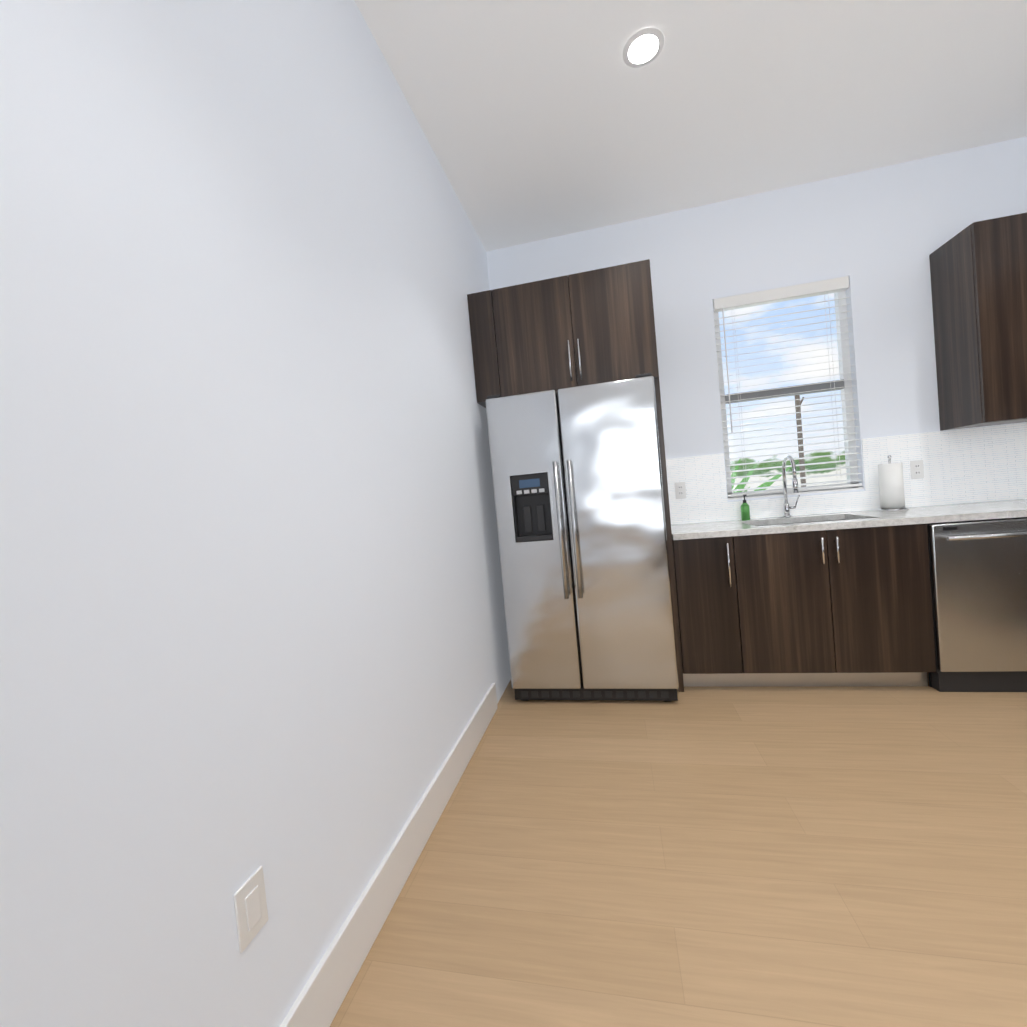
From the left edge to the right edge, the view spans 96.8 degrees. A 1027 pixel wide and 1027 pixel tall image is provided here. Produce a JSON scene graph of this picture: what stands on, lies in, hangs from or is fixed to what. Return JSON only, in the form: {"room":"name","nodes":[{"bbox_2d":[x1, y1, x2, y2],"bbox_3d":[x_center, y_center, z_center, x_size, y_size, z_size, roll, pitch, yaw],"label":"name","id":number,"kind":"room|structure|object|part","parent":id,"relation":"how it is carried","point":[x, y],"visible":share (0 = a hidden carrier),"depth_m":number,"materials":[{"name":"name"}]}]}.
{"room":"kitchen","nodes":[
{"label":"kitchen","id":0,"kind":"room"},
{"bbox_2d":[0,0,510,1026],"bbox_3d":[-1.086,-0.201,-0.979,0.150,3.020,9.000,-5,2,12],"label":"wall","id":1,"kind":"structure","parent":0,"point":[252,614],"depth_m":0.90,"materials":[{"name":"white paint"}]},
{"bbox_2d":[233,866,267,952],"bbox_3d":[-0.511,0.771,0.891,0.008,0.114,0.070,-5,2,12],"label":"outlet","id":2,"kind":"object","parent":1,"relation":"attached to","point":[250,906],"visible":1,"depth_m":0.88,"materials":[{"name":"white plastic"}]},
{"bbox_2d":[279,683,497,1026],"bbox_3d":[-0.965,1.241,-1.364,0.015,0.150,8.160,-5,2,12],"label":"baseboard","id":3,"kind":"structure","parent":1,"relation":"attached to","point":[321,996],"depth_m":1.31,"materials":[{"name":"white wood"}]},
{"bbox_2d":[330,672,1026,1026],"bbox_3d":[1.032,1.186,-1.368,4.215,0.100,9.300,-5,2,12],"label":"floor","id":4,"kind":"structure","parent":0,"point":[774,856],"depth_m":1.39,"materials":[{"name":"brown wood"}]},
{"bbox_2d":[485,373,678,701],"bbox_3d":[0.440,0.166,2.861,0.925,1.786,0.833,-5,2,12],"label":"fridge","id":5,"kind":"object","parent":4,"relation":"on","point":[580,517],"visible":0.98,"depth_m":2.51,"materials":[{"name":"grey metal"}]},
{"bbox_3d":[0.117,0.166,2.610,0.404,1.680,0.080,-5,2,12],"label":"door","id":6,"kind":"part","parent":5,"relation":"part of","materials":[{"name":"silver metal"}]},
{"bbox_2d":[672,536,751,685],"bbox_3d":[1.168,0.558,2.855,0.338,0.876,0.606,-5,2,12],"label":"base cabinet","id":7,"kind":"object","parent":4,"relation":"on","point":[709,572],"depth_m":2.56,"materials":[{"name":"brown wood"}]},
{"bbox_2d":[927,517,1026,691],"bbox_3d":[2.493,0.452,2.497,0.604,0.868,0.636,-5,2,12],"label":"dishwasher","id":8,"kind":"object","parent":4,"relation":"on","point":[978,574],"visible":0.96,"depth_m":2.27,"materials":[{"name":"grey metal"}]},
{"bbox_3d":[3.078,0.449,0.701,0.686,0.875,2.745,-5,2,12],"label":"base cabinet","id":9,"kind":"object","parent":4,"relation":"on","visible":0},
{"bbox_2d":[671,499,1026,539],"bbox_3d":[2.341,0.003,2.537,2.844,0.035,0.703,-5,2,12],"label":"countertop","id":10,"kind":"structure","parent":9,"relation":"on","point":[958,512],"depth_m":2.48,"materials":[{"name":"stone"}]},
{"bbox_2d":[741,494,749,520],"bbox_3d":[1.524,-0.040,2.998,0.052,0.170,0.061,-5,2,12],"label":"soap bottle","id":11,"kind":"object","parent":10,"relation":"on","point":[745,512],"visible":1,"depth_m":2.98,"materials":[{"name":"green plastic"}]},
{"bbox_2d":[782,455,799,517],"bbox_3d":[1.761,-0.171,2.859,0.108,0.396,0.213,-5,2,12],"label":"faucet","id":12,"kind":"object","parent":10,"relation":"on","point":[786,507],"visible":1,"depth_m":2.93,"materials":[{"name":"silver metal"}]},
{"bbox_2d":[877,455,908,510],"bbox_3d":[2.307,-0.188,2.785,0.150,0.336,0.150,-5,2,12],"label":"paper towel roll","id":13,"kind":"object","parent":10,"relation":"on","point":[891,486],"visible":1,"depth_m":2.74,"materials":[{"name":"white paper"}]},
{"bbox_2d":[354,0,1026,251],"bbox_3d":[0.751,-1.920,-1.461,4.215,0.100,9.300,-5,2,12],"label":"ceiling","id":14,"kind":"structure","parent":0,"point":[537,120],"depth_m":2.17,"materials":[{"name":"white paint"}]},
{"bbox_2d":[622,28,663,67],"bbox_3d":[0.544,-1.947,1.911,0.170,0.004,0.170,-5,2,12],"label":"recessed light","id":15,"kind":"object","parent":14,"relation":"in","point":[643,47],"visible":1,"depth_m":1.90,"materials":[{"name":"white"}]},
{"bbox_2d":[486,136,1026,524],"bbox_3d":[1.857,-0.588,3.052,4.215,3.020,0.150,-5,2,12],"label":"wall","id":16,"kind":"structure","parent":0,"point":[878,236],"depth_m":2.90,"materials":[{"name":"white paint"}]},
{"bbox_2d":[467,259,683,691],"bbox_3d":[0.410,-0.163,2.960,1.062,2.440,0.675,-5,2,12],"label":"upper cabinet","id":17,"kind":"object","parent":16,"relation":"attached to","point":[582,328],"visible":0.83,"depth_m":2.62,"materials":[{"name":"brown wood"}]},
{"bbox_2d":[714,291,863,499],"bbox_3d":[1.798,-0.798,3.035,0.810,1.350,0.107,-5,2,12],"label":"window","id":18,"kind":"structure","parent":16,"relation":"in","point":[844,350],"depth_m":3.02,"materials":[{"name":"white"}]},
{"bbox_2d":[713,276,861,496],"bbox_3d":[1.789,-0.805,3.000,0.798,1.328,0.069,-5,2,12],"label":"window blinds","id":19,"kind":"object","parent":18,"relation":"attached to","point":[799,291],"visible":0.98,"depth_m":2.99,"materials":[{"name":"white plastic"}]},
{"bbox_2d":[666,422,1026,524],"bbox_3d":[2.266,-0.249,2.898,2.586,0.456,0.008,-5,2,12],"label":"backsplash","id":20,"kind":"structure","parent":16,"relation":"attached to","point":[977,464],"depth_m":2.83,"materials":[{"name":"tile"}]},
{"bbox_2d":[675,482,685,498],"bbox_3d":[1.149,-0.159,3.136,0.070,0.114,0.008,-5,2,12],"label":"electrical outlet","id":21,"kind":"object","parent":20,"relation":"attached to","point":[680,490],"visible":1,"depth_m":3.13,"materials":[{"name":"white plastic"}]},
{"bbox_2d":[910,460,923,478],"bbox_3d":[2.511,-0.274,2.835,0.070,0.114,0.008,-5,2,12],"label":"electrical outlet","id":22,"kind":"object","parent":20,"relation":"attached to","point":[917,469],"visible":1,"depth_m":2.83,"materials":[{"name":"white plastic"}]},
{"bbox_2d":[929,213,1026,430],"bbox_3d":[2.977,-1.070,2.509,0.897,1.070,0.385,-5,2,12],"label":"upper cabinet","id":23,"kind":"object","parent":16,"relation":"attached to","point":[978,271],"visible":1,"depth_m":2.46,"materials":[{"name":"brown wood"}]},
{"label":"outside","id":24,"kind":"structure","parent":0,"visible":0},
{"bbox_2d":[719,293,846,492],"bbox_3d":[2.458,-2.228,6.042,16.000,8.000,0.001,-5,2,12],"label":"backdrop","id":25,"kind":"structure","parent":24,"point":[804,368],"depth_m":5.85,"materials":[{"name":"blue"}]},
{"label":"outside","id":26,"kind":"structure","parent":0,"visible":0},
{"bbox_2d":[731,459,790,492],"bbox_3d":[1.852,0.351,4.068,1.731,1.891,0.394,-5,2,12],"label":"palm","id":27,"kind":"object","parent":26,"point":[750,473],"depth_m":4.09,"materials":[{"name":"green plant"}]},
{"bbox_2d":[795,395,805,486],"bbox_3d":[3.655,-0.191,5.679,0.106,2.750,0.056,-5,2,12],"label":"pole","id":28,"kind":"object","parent":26,"point":[800,442],"depth_m":5.64,"materials":[{"name":"brown wood"}]}
]}

